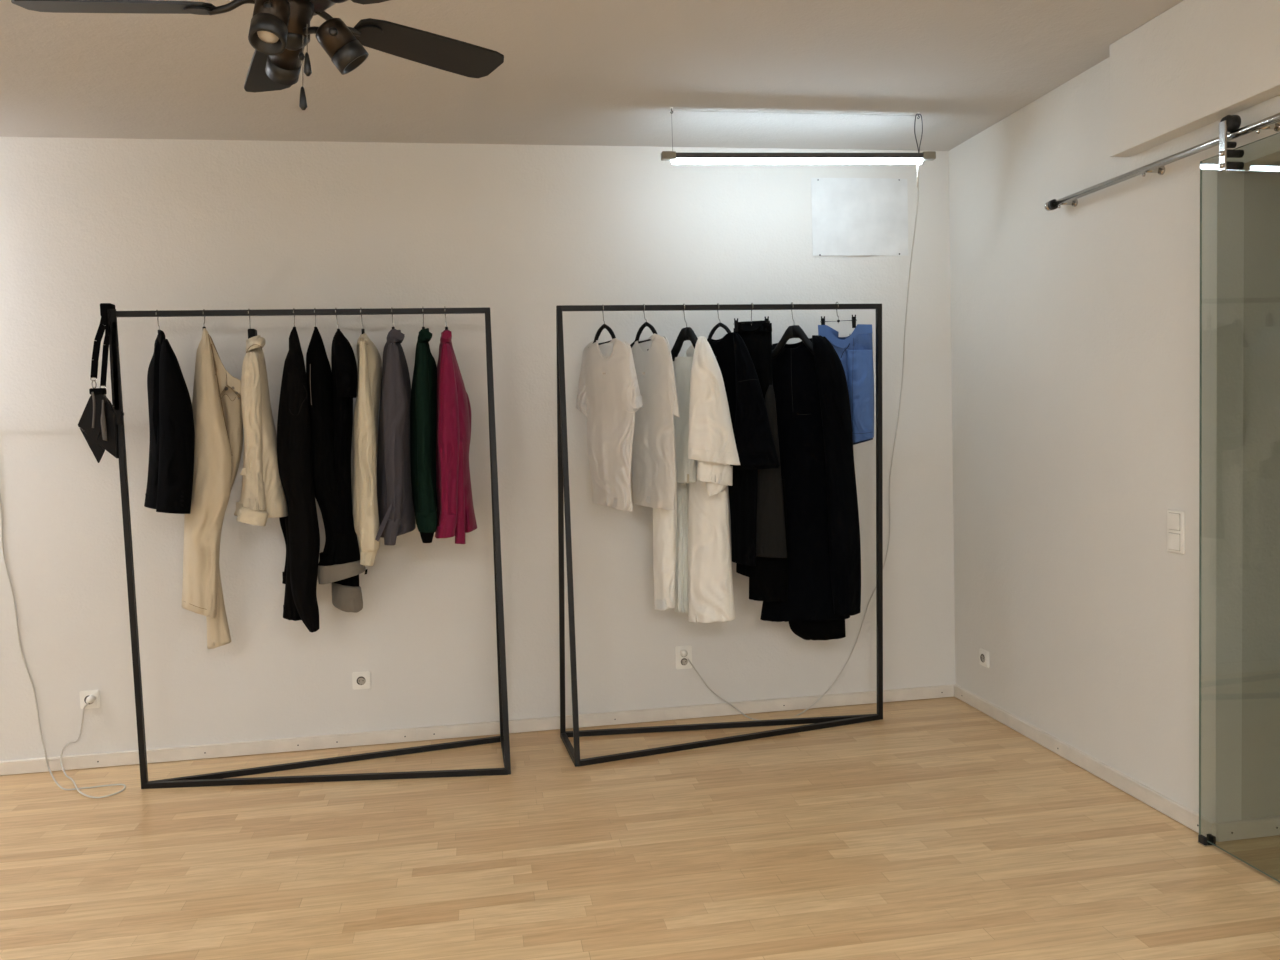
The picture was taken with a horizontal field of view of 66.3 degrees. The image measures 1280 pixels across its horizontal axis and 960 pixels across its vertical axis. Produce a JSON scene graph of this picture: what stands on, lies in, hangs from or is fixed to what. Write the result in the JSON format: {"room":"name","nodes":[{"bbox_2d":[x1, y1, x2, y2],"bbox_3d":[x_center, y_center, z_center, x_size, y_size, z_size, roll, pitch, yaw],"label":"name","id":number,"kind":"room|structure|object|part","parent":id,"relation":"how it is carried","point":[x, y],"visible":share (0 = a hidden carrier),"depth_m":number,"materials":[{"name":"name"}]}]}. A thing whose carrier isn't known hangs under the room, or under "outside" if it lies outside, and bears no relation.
{"room":"clothing store","nodes":[
{"label":"clothing store","id":0,"kind":"room"},
{"bbox_2d":[0,137,955,760],"bbox_3d":[-1.613,-0.141,4.647,6.754,2.841,0.150,-2,3,-9],"label":"wall","id":1,"kind":"structure","parent":0,"point":[519,232],"depth_m":4.66,"materials":[{"name":"paint"}]},
{"bbox_2d":[79,690,100,708],"bbox_3d":[-2.512,1.002,4.471,0.084,0.084,0.018,-2,3,-9],"label":"wall socket","id":2,"kind":"object","parent":1,"relation":"attached to","point":[83,694],"visible":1,"depth_m":4.47,"materials":[{"name":"white plastic"}]},
{"bbox_2d":[352,671,370,689],"bbox_3d":[-1.328,0.955,4.668,0.084,0.084,0.018,-2,3,-9],"label":"wall socket","id":3,"kind":"object","parent":1,"relation":"attached to","point":[360,680],"visible":1,"depth_m":4.66,"materials":[{"name":"white plastic"}]},
{"bbox_2d":[0,684,953,774],"bbox_3d":[-1.563,1.247,4.645,6.539,0.062,0.016,-2,3,-9],"label":"baseboard","id":4,"kind":"structure","parent":1,"relation":"attached to","point":[940,691],"depth_m":4.75,"materials":[{"name":"paint"}]},
{"bbox_2d":[675,645,691,668],"bbox_3d":[0.221,0.892,4.926,0.084,0.118,0.018,-2,3,-9],"label":"wall socket","id":5,"kind":"object","parent":1,"relation":"attached to","point":[682,662],"visible":1,"depth_m":4.92,"materials":[{"name":"white plastic"}]},
{"bbox_2d":[811,178,907,255],"bbox_3d":[1.117,-1.332,4.960,0.512,0.387,0.012,-2,3,-9],"label":"sheet","id":6,"kind":"object","parent":1,"relation":"attached to","point":[851,216],"visible":1,"depth_m":4.96,"materials":[{"name":"metal"}]},
{"bbox_2d":[0,0,1183,150],"bbox_3d":[-1.073,-1.422,1.229,6.804,0.080,6.926,-2,3,-9],"label":"ceiling","id":7,"kind":"structure","parent":0,"point":[572,72],"depth_m":3.74,"materials":[{"name":"paint"}]},
{"bbox_2d":[11,0,503,109],"bbox_3d":[-0.788,-1.110,2.070,1.000,0.658,1.050,-2,3,-9],"label":"ceiling fan","id":8,"kind":"object","parent":7,"relation":"hanging from","point":[280,31],"visible":1,"depth_m":2.07,"materials":[{"name":"brown metal"}]},
{"bbox_3d":[-1.087,-0.987,2.046,0.393,0.031,0.128,-2,3,-9],"label":"blade","id":9,"kind":"part","parent":8,"relation":"part of","materials":[{"name":"black wood"}]},
{"bbox_3d":[-0.927,-0.987,2.061,0.064,0.019,0.067,-2,3,-9],"label":"mounting plate","id":10,"kind":"part","parent":8,"relation":"part of","materials":[{"name":"black metal"}]},
{"bbox_3d":[-0.754,-0.904,1.987,0.044,0.025,0.042,-2,3,-9],"label":"bulb","id":11,"kind":"part","parent":8,"relation":"part of","materials":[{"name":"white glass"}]},
{"bbox_3d":[-0.892,-1.014,2.391,0.122,0.031,0.390,-3,4,-25],"label":"blade","id":12,"kind":"part","parent":8,"relation":"part of","materials":[{"name":"black wood"}]},
{"bbox_3d":[-0.750,-0.955,1.976,0.018,0.018,0.016,-2,3,-9],"label":"swivel knob","id":13,"kind":"part","parent":8,"relation":"part of","materials":[{"name":"black metal"}]},
{"bbox_3d":[-0.712,-0.883,2.067,0.009,0.140,0.002,-2,3,-9],"label":"pull chain","id":14,"kind":"part","parent":8,"relation":"part of","materials":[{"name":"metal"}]},
{"bbox_3d":[-0.713,-0.807,2.071,0.017,0.048,0.017,-2,3,-9],"label":"chain pull","id":15,"kind":"part","parent":8,"relation":"part of","materials":[{"name":"black metal"}]},
{"bbox_3d":[-0.699,-0.874,2.060,0.017,0.048,0.017,-2,3,-9],"label":"chain pull","id":16,"kind":"part","parent":8,"relation":"part of","materials":[{"name":"black metal"}]},
{"bbox_3d":[-0.629,-0.919,2.010,0.018,0.018,0.016,-2,3,-9],"label":"swivel knob","id":17,"kind":"part","parent":8,"relation":"part of","materials":[{"name":"black metal"}]},
{"bbox_3d":[-0.579,-0.995,1.996,0.065,0.019,0.066,-2,3,-9],"label":"mounting plate","id":18,"kind":"part","parent":8,"relation":"part of","materials":[{"name":"black metal"}]},
{"bbox_3d":[-0.612,-1.006,2.210,0.065,0.019,0.066,-2,3,-9],"label":"mounting plate","id":19,"kind":"part","parent":8,"relation":"part of","materials":[{"name":"black metal"}]},
{"bbox_3d":[-0.436,-1.001,1.924,0.390,0.031,0.122,0,4,27],"label":"blade","id":20,"kind":"part","parent":8,"relation":"part of","materials":[{"name":"black wood"}]},
{"bbox_3d":[-0.500,-1.022,2.324,0.122,0.031,0.390,2,5,45],"label":"blade","id":21,"kind":"part","parent":8,"relation":"part of","materials":[{"name":"black wood"}]},
{"bbox_2d":[661,107,935,719],"bbox_3d":[0.749,-0.213,4.660,1.352,2.848,0.608,-2,3,-9],"label":"lamp","id":22,"kind":"object","parent":7,"relation":"hanging from","point":[675,158],"depth_m":4.32,"materials":[{"name":"metal"}]},
{"bbox_3d":[0.816,-0.105,4.689,1.220,2.624,0.584,-2,3,-9],"label":"power cord","id":23,"kind":"part","parent":22,"relation":"part of","materials":[{"name":"grey plastic"}]},
{"bbox_2d":[0,697,1279,959],"bbox_3d":[0.052,1.450,1.572,8.900,0.080,6.926,-2,3,-9],"label":"floor","id":24,"kind":"structure","parent":0,"point":[933,828],"depth_m":3.37,"materials":[{"name":"laminate"}]},
{"bbox_2d":[116,307,510,788],"bbox_3d":[-1.406,0.279,4.280,1.576,2.035,0.481,-2,3,-9],"label":"clothes rack","id":25,"kind":"object","parent":24,"relation":"on","point":[210,779],"visible":1,"depth_m":4.23,"materials":[{"name":"black metal"}]},
{"bbox_2d":[78,303,123,462],"bbox_3d":[-2.257,-0.402,4.078,0.180,0.662,0.101,-2,3,-9],"label":"shoulder bag","id":26,"kind":"object","parent":25,"relation":"hanging from","point":[100,419],"visible":1,"depth_m":4.07,"materials":[{"name":"leather"}]},
{"bbox_3d":[-2.296,-0.145,4.109,0.092,0.150,0.012,-2,3,-9],"label":"panel","id":27,"kind":"part","parent":26,"relation":"part of","materials":[{"name":"leather"}]},
{"bbox_3d":[-2.258,-0.289,4.046,0.019,0.149,0.011,-2,3,-9],"label":"pull cord","id":28,"kind":"part","parent":26,"relation":"part of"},
{"bbox_3d":[-2.166,0.316,4.152,0.034,2.022,0.026,-2,3,-9],"label":"post","id":29,"kind":"part","parent":25,"relation":"part of","materials":[{"name":"black metal"}]},
{"bbox_2d":[360,307,364,333],"bbox_3d":[-1.206,-0.647,4.266,0.014,0.210,0.091,-3,3,-13],"label":"clothes hanger","id":30,"kind":"object","parent":25,"relation":"hanging from","point":[362,330],"visible":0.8,"depth_m":4.26,"materials":[{"name":"metal"}]},
{"bbox_2d":[352,333,381,565],"bbox_3d":[-1.204,-0.141,4.301,0.164,0.998,0.460,-2,3,-9],"label":"sweatshirt","id":31,"kind":"object","parent":30,"relation":"hanging from","point":[369,369],"visible":1,"depth_m":4.11,"materials":[{"name":"beige fabric"}]},
{"bbox_3d":[-0.667,0.249,4.521,0.025,2.020,0.248,-2,3,-11],"label":"post","id":32,"kind":"part","parent":25,"relation":"part of","materials":[{"name":"black metal"}]},
{"bbox_3d":[-0.623,0.261,4.289,0.028,2.020,0.241,-2,3,-9],"label":"post","id":33,"kind":"part","parent":25,"relation":"part of","materials":[{"name":"black metal"}]},
{"bbox_2d":[556,304,882,766],"bbox_3d":[0.400,0.203,4.584,1.585,2.037,0.442,-2,3,-9],"label":"clothes rack","id":34,"kind":"object","parent":24,"relation":"on","point":[562,444],"visible":1,"depth_m":4.60,"materials":[{"name":"black metal"}]},
{"bbox_3d":[-0.368,0.234,4.566,0.028,2.026,0.232,-3,4,-20],"label":"post","id":35,"kind":"part","parent":34,"relation":"part of","materials":[{"name":"black metal"}]},
{"bbox_3d":[-0.319,0.244,4.355,0.025,2.026,0.226,-2,3,-6],"label":"post","id":36,"kind":"part","parent":34,"relation":"part of","materials":[{"name":"black metal"}]},
{"bbox_2d":[592,305,615,344],"bbox_3d":[-0.162,-0.663,4.440,0.024,0.265,0.246,-5,5,-43],"label":"clothes hanger","id":37,"kind":"object","parent":34,"relation":"hanging from","point":[604,326],"visible":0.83,"depth_m":4.44,"materials":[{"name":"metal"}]},
{"bbox_2d":[576,338,642,511],"bbox_3d":[-0.141,-0.259,4.471,0.120,0.787,0.504,-4,4,-31],"label":"t-shirt","id":38,"kind":"object","parent":37,"relation":"hanging from","point":[609,394],"visible":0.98,"depth_m":4.39,"materials":[{"name":"white fabric"}]},
{"bbox_2d":[630,304,656,347],"bbox_3d":[0.027,-0.674,4.470,0.028,0.258,0.246,-5,5,-44],"label":"clothes hanger","id":39,"kind":"object","parent":34,"relation":"hanging from","point":[646,324],"visible":0.62,"depth_m":4.48,"materials":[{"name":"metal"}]},
{"bbox_2d":[630,334,678,509],"bbox_3d":[0.064,-0.262,4.473,0.111,0.778,0.401,-3,4,-22],"label":"t-shirt","id":40,"kind":"object","parent":39,"relation":"hanging from","point":[653,449],"visible":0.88,"depth_m":4.39,"materials":[{"name":"white fabric"}]},
{"bbox_2d":[671,304,716,360],"bbox_3d":[0.214,-0.678,4.504,0.046,0.266,0.350,-5,4,-39],"label":"clothes hanger","id":41,"kind":"object","parent":34,"relation":"hanging from","point":[686,333],"visible":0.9,"depth_m":4.50,"materials":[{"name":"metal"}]},
{"bbox_3d":[0.160,-0.626,4.574,0.046,0.158,0.175,-5,4,-39],"label":"shoulder arm","id":42,"kind":"part","parent":41,"relation":"part of"},
{"bbox_2d":[653,336,739,622],"bbox_3d":[0.271,0.003,4.478,0.311,1.332,0.505,-3,4,-24],"label":"dress","id":43,"kind":"object","parent":41,"relation":"hanging from","point":[692,562],"visible":0.93,"depth_m":4.50,"materials":[{"name":"beige fabric"}]},
{"bbox_3d":[0.121,0.281,4.604,0.120,0.661,0.141,-2,3,-9],"label":"skirt panel","id":44,"kind":"part","parent":43,"relation":"part of","materials":[{"name":"beige fabric"}]},
{"bbox_3d":[0.322,0.298,4.557,0.245,0.729,0.151,1,4,38],"label":"skirt panel","id":45,"kind":"part","parent":43,"relation":"part of","materials":[{"name":"beige fabric"}]},
{"bbox_3d":[0.272,-0.622,4.439,0.046,0.158,0.175,-5,4,-39],"label":"shoulder arm","id":46,"kind":"part","parent":41,"relation":"part of"},
{"bbox_2d":[707,303,730,342],"bbox_3d":[0.368,-0.684,4.527,0.246,0.266,0.028,1,4,40],"label":"clothes hanger","id":47,"kind":"object","parent":34,"relation":"hanging from","point":[720,324],"visible":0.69,"depth_m":4.53,"materials":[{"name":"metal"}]},
{"bbox_2d":[709,332,779,565],"bbox_3d":[0.485,-0.135,4.506,0.260,1.065,0.387,-2,3,-9],"label":"dress","id":48,"kind":"object","parent":47,"relation":"hanging from","point":[755,445],"visible":0.82,"depth_m":4.38,"materials":[{"name":"black fabric"}]},
{"bbox_2d":[733,303,769,331],"bbox_3d":[0.518,-0.759,4.552,0.170,0.130,0.032,-1,4,18],"label":"hanger","id":49,"kind":"object","parent":34,"relation":"hanging from","point":[736,323],"visible":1,"depth_m":4.56,"materials":[{"name":"metal"}]},
{"bbox_2d":[733,320,787,601],"bbox_3d":[0.562,-0.078,4.602,0.249,1.328,0.222,-1,3,10],"label":"trousers","id":50,"kind":"object","parent":49,"relation":"hanging from","point":[768,580],"visible":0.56,"depth_m":4.53,"materials":[{"name":"black fabric"}]},
{"bbox_3d":[0.526,0.231,4.668,0.154,0.471,0.111,-2,3,-9],"label":"leg","id":51,"kind":"part","parent":50,"relation":"part of","materials":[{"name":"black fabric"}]},
{"bbox_3d":[0.562,-0.303,4.617,0.217,0.798,0.156,1,4,39],"label":"seat","id":52,"kind":"part","parent":50,"relation":"part of","materials":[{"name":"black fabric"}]},
{"bbox_3d":[0.609,0.288,4.658,0.208,0.587,0.111,-2,3,-9],"label":"leg","id":53,"kind":"part","parent":50,"relation":"part of","materials":[{"name":"black fabric"}]},
{"bbox_3d":[0.596,-0.036,4.520,0.157,0.802,0.048,-2,3,-9],"label":"charcoal panel","id":54,"kind":"part","parent":50,"relation":"part of","materials":[{"name":"fabric"}]},
{"bbox_2d":[772,302,813,358],"bbox_3d":[0.722,-0.700,4.588,0.350,0.265,0.046,0,4,32],"label":"clothes hanger","id":55,"kind":"object","parent":34,"relation":"hanging from","point":[794,331],"visible":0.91,"depth_m":4.58,"materials":[{"name":"plastic"}]},
{"bbox_3d":[0.650,-0.647,4.638,0.175,0.158,0.046,0,4,32],"label":"shoulder arm","id":56,"kind":"part","parent":55,"relation":"part of"},
{"bbox_3d":[0.797,-0.646,4.544,0.175,0.158,0.046,0,4,32],"label":"shoulder arm","id":57,"kind":"part","parent":55,"relation":"part of"},
{"bbox_2d":[760,335,860,639],"bbox_3d":[0.795,0.055,4.646,0.500,1.444,0.262,1,4,40],"label":"coat","id":58,"kind":"object","parent":55,"relation":"hanging from","point":[814,422],"visible":0.94,"depth_m":4.58,"materials":[{"name":"black fabric"}]},
{"bbox_2d":[820,302,856,327],"bbox_3d":[0.935,-0.777,4.618,0.170,0.127,0.034,-1,3,13],"label":"hanger","id":59,"kind":"object","parent":34,"relation":"hanging from","point":[853,320],"visible":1,"depth_m":4.61,"materials":[{"name":"metal"}]},
{"bbox_2d":[818,324,873,444],"bbox_3d":[0.991,-0.455,4.690,0.256,0.575,0.213,-1,3,12],"label":"shorts","id":60,"kind":"object","parent":59,"relation":"hanging from","point":[855,351],"visible":0.62,"depth_m":4.62,"materials":[{"name":"blue fabric"}]},
{"bbox_3d":[0.992,-0.578,4.695,0.280,0.319,0.139,-2,3,-9],"label":"seat","id":61,"kind":"part","parent":60,"relation":"part of","materials":[{"name":"blue fabric"}]},
{"bbox_3d":[1.057,-0.399,4.663,0.154,0.440,0.103,-4,4,-35],"label":"leg","id":62,"kind":"part","parent":60,"relation":"part of","materials":[{"name":"blue fabric"}]},
{"bbox_3d":[1.161,0.178,4.753,0.027,2.017,0.091,-2,3,-9],"label":"post","id":63,"kind":"part","parent":34,"relation":"part of","materials":[{"name":"black metal"}]},
{"bbox_2d":[1198,834,1215,846],"bbox_3d":[1.938,1.231,3.349,0.046,0.030,0.036,-2,3,-9],"label":"floor guide","id":64,"kind":"object","parent":24,"relation":"on","point":[1202,840],"visible":1,"depth_m":3.34,"materials":[{"name":"metal"}]},
{"bbox_3d":[1.939,1.243,3.349,0.044,0.005,0.036,-2,3,-9],"label":"plate","id":65,"kind":"part","parent":64,"relation":"part of","materials":[{"name":"metal"}]},
{"bbox_2d":[949,57,1279,822],"bbox_3d":[2.224,-0.101,1.880,0.100,2.841,6.776,-2,3,-9],"label":"wall","id":66,"kind":"structure","parent":0,"point":[1075,331],"depth_m":3.90,"materials":[{"name":"paint"}]},
{"bbox_2d":[979,648,989,667],"bbox_3d":[1.708,0.885,4.867,0.018,0.084,0.084,-2,3,-9],"label":"wall socket","id":67,"kind":"object","parent":66,"relation":"attached to","point":[983,654],"visible":1,"depth_m":4.85,"materials":[{"name":"white plastic"}]},
{"bbox_2d":[953,684,1215,836],"bbox_3d":[1.819,1.161,4.279,0.016,0.062,1.850,-2,3,-9],"label":"baseboard","id":68,"kind":"structure","parent":66,"relation":"attached to","point":[1158,801],"depth_m":4.00,"materials":[{"name":"paint"}]},
{"bbox_2d":[1044,113,1279,881],"bbox_3d":[1.939,0.052,3.021,0.100,2.397,2.300,-2,3,-9],"label":"door","id":69,"kind":"structure","parent":66,"relation":"in","point":[1229,123],"depth_m":3.28,"materials":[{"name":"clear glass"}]},
{"bbox_3d":[1.913,-1.077,2.956,0.080,0.049,2.300,-2,3,-9],"label":"sliding door rail","id":70,"kind":"part","parent":69,"relation":"part of","materials":[{"name":"silver metal"}]},
{"bbox_2d":[1167,510,1184,553],"bbox_3d":[1.909,0.184,3.494,0.014,0.152,0.080,-2,3,-9],"label":"light switch","id":71,"kind":"object","parent":66,"relation":"attached to","point":[1175,518],"visible":1,"depth_m":3.48,"materials":[{"name":"white plastic"}]},
{"bbox_2d":[1109,0,1279,156],"bbox_3d":[2.221,-1.271,1.053,0.080,0.409,5.270,-2,3,-9],"label":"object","id":72,"kind":"structure","parent":66,"relation":"attached to","point":[1196,64],"depth_m":3.23,"materials":[{"name":"paint"}]},
{"bbox_2d":[1241,173,1279,819],"bbox_3d":[3.034,-0.223,3.522,2.046,2.841,0.100,-2,3,-9],"label":"sliding glass door","id":73,"kind":"structure","parent":0,"point":[1260,787],"depth_m":3.33,"materials":[{"name":"paint"}]},
{"bbox_2d":[1216,816,1279,841],"bbox_3d":[3.039,1.165,3.537,2.146,0.062,0.016,-2,3,-9],"label":"baseboard","id":74,"kind":"structure","parent":73,"relation":"attached to","point":[1265,826],"depth_m":3.38,"materials":[{"name":"paint"}]},
{"bbox_2d":[1245,161,1279,172],"bbox_3d":[3.415,-0.977,1.044,2.046,0.080,4.826,-2,3,-9],"label":"ceiling","id":75,"kind":"structure","parent":0,"point":[1274,167],"depth_m":3.22,"materials":[{"name":"paint"}]},
{"bbox_3d":[-1.666,-0.623,4.190,0.026,0.220,0.089,-2,3,-9],"label":"clothes hanger","id":76,"kind":"object","parent":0,"visible":0},
{"bbox_2d":[234,329,287,525],"bbox_3d":[-1.646,-0.229,4.212,0.220,0.832,0.434,-3,4,-25],"label":"jacket","id":77,"kind":"object","parent":76,"relation":"hanging from","point":[262,497],"visible":0.99,"depth_m":4.05,"materials":[{"name":"beige fabric"}]},
{"bbox_3d":[-1.401,-0.644,4.233,0.022,0.199,0.090,-2,3,-9],"label":"clothes hanger","id":78,"kind":"object","parent":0,"visible":0},
{"bbox_2d":[306,327,367,612],"bbox_3d":[-1.343,-0.029,4.301,0.215,1.268,0.314,-3,4,-25],"label":"jacket","id":79,"kind":"object","parent":78,"relation":"hanging from","point":[339,565],"visible":0.84,"depth_m":4.18,"materials":[{"name":"black fabric"}]},
{"bbox_3d":[-1.341,0.220,4.416,0.128,0.538,0.127,-2,3,-9],"label":"leg","id":80,"kind":"part","parent":79,"relation":"part of","materials":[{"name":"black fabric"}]},
{"bbox_3d":[-3.860,-1.181,3.544,1.250,0.493,0.040,-2,3,-9],"label":"lamp","id":81,"kind":"object","parent":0,"visible":0},
{"bbox_2d":[0,493,125,797],"bbox_3d":[-2.814,0.168,4.128,1.084,2.362,0.495,-3,4,-18],"label":"power cord","id":82,"kind":"object","parent":81,"relation":"hanging from","point":[91,698],"visible":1,"depth_m":4.40,"materials":[{"name":"plastic"}]},
{"bbox_3d":[-1.080,-0.655,4.287,0.016,0.204,0.091,-2,3,-9],"label":"clothes hanger","id":83,"kind":"object","parent":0,"visible":0},
{"bbox_2d":[375,329,415,544],"bbox_3d":[-1.090,-0.193,4.316,0.177,0.922,0.457,-2,3,-9],"label":"shirt","id":84,"kind":"object","parent":83,"relation":"hanging from","point":[394,485],"visible":1,"depth_m":4.14,"materials":[{"name":"fabric"}]},
{"bbox_3d":[-0.952,-0.660,4.308,0.014,0.206,0.091,-2,3,-9],"label":"clothes hanger","id":85,"kind":"object","parent":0,"visible":0},
{"bbox_2d":[410,328,437,542],"bbox_3d":[-0.957,-0.199,4.338,0.140,0.924,0.462,-2,3,-9],"label":"jacket","id":86,"kind":"object","parent":85,"relation":"hanging from","point":[423,413],"visible":0.93,"depth_m":4.16,"materials":[{"name":"green fabric"}]},
{"bbox_3d":[-0.854,-0.663,4.325,0.013,0.207,0.091,-2,3,-9],"label":"clothes hanger","id":87,"kind":"object","parent":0,"visible":0},
{"bbox_2d":[435,330,476,543],"bbox_3d":[-0.835,-0.192,4.359,0.190,0.929,0.459,-3,3,-13],"label":"shirt","id":88,"kind":"object","parent":87,"relation":"hanging from","point":[455,508],"visible":0.97,"depth_m":4.18,"materials":[{"name":"fabric"}]},
{"bbox_3d":[-2.026,-0.617,4.130,0.032,0.201,0.087,-2,3,-9],"label":"clothes hanger","id":89,"kind":"object","parent":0,"visible":0},
{"bbox_2d":[144,330,194,513],"bbox_3d":[-2.000,-0.245,4.122,0.188,0.763,0.453,-4,4,-30],"label":"blazer","id":90,"kind":"object","parent":89,"relation":"hanging from","point":[169,488],"visible":1,"depth_m":3.97,"materials":[{"name":"black fabric"}]},
{"bbox_3d":[-1.308,-0.643,4.249,0.020,0.209,0.090,-2,3,-9],"label":"clothes hanger","id":91,"kind":"object","parent":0,"visible":0},
{"bbox_2d":[331,331,356,534],"bbox_3d":[-1.304,-0.211,4.282,0.136,0.892,0.429,-3,4,-22],"label":"jacket","id":92,"kind":"object","parent":91,"relation":"hanging from","point":[343,361],"visible":0.88,"depth_m":4.17,"materials":[{"name":"black fabric"}]},
{"bbox_3d":[-1.849,-0.629,4.159,0.029,0.192,0.088,-2,3,-9],"label":"clothes hanger","id":93,"kind":"object","parent":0,"visible":0},
{"bbox_2d":[182,328,242,648],"bbox_3d":[-1.842,0.046,4.233,0.296,1.388,0.292,-2,3,-9],"label":"jumpsuit","id":94,"kind":"object","parent":93,"relation":"hanging from","point":[216,400],"visible":0.97,"depth_m":4.12,"materials":[{"name":"beige fabric"}]},
{"bbox_3d":[-1.828,0.074,4.298,0.214,1.324,0.172,-2,3,-9],"label":"leg","id":95,"kind":"part","parent":94,"relation":"part of","materials":[{"name":"beige fabric"}]},
{"bbox_3d":[-1.487,-0.641,4.219,0.023,0.197,0.090,-2,3,-9],"label":"clothes hanger","id":96,"kind":"object","parent":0,"visible":0},
{"bbox_2d":[277,327,319,632],"bbox_3d":[-1.499,-0.001,4.264,0.155,1.300,0.404,-3,4,-25],"label":"garment","id":97,"kind":"object","parent":96,"relation":"hanging from","point":[300,528],"visible":0.96,"depth_m":4.12,"materials":[{"name":"black fabric"}]},
{"bbox_3d":[-1.581,0.147,4.413,0.094,0.655,0.068,-2,3,-9],"label":"panel","id":98,"kind":"part","parent":97,"relation":"part of","materials":[{"name":"black fabric"}]},
{"bbox_3d":[-1.528,0.133,4.316,0.143,0.966,0.160,-2,3,-9],"label":"leg","id":99,"kind":"part","parent":97,"relation":"part of","materials":[{"name":"black fabric"}]}
]}

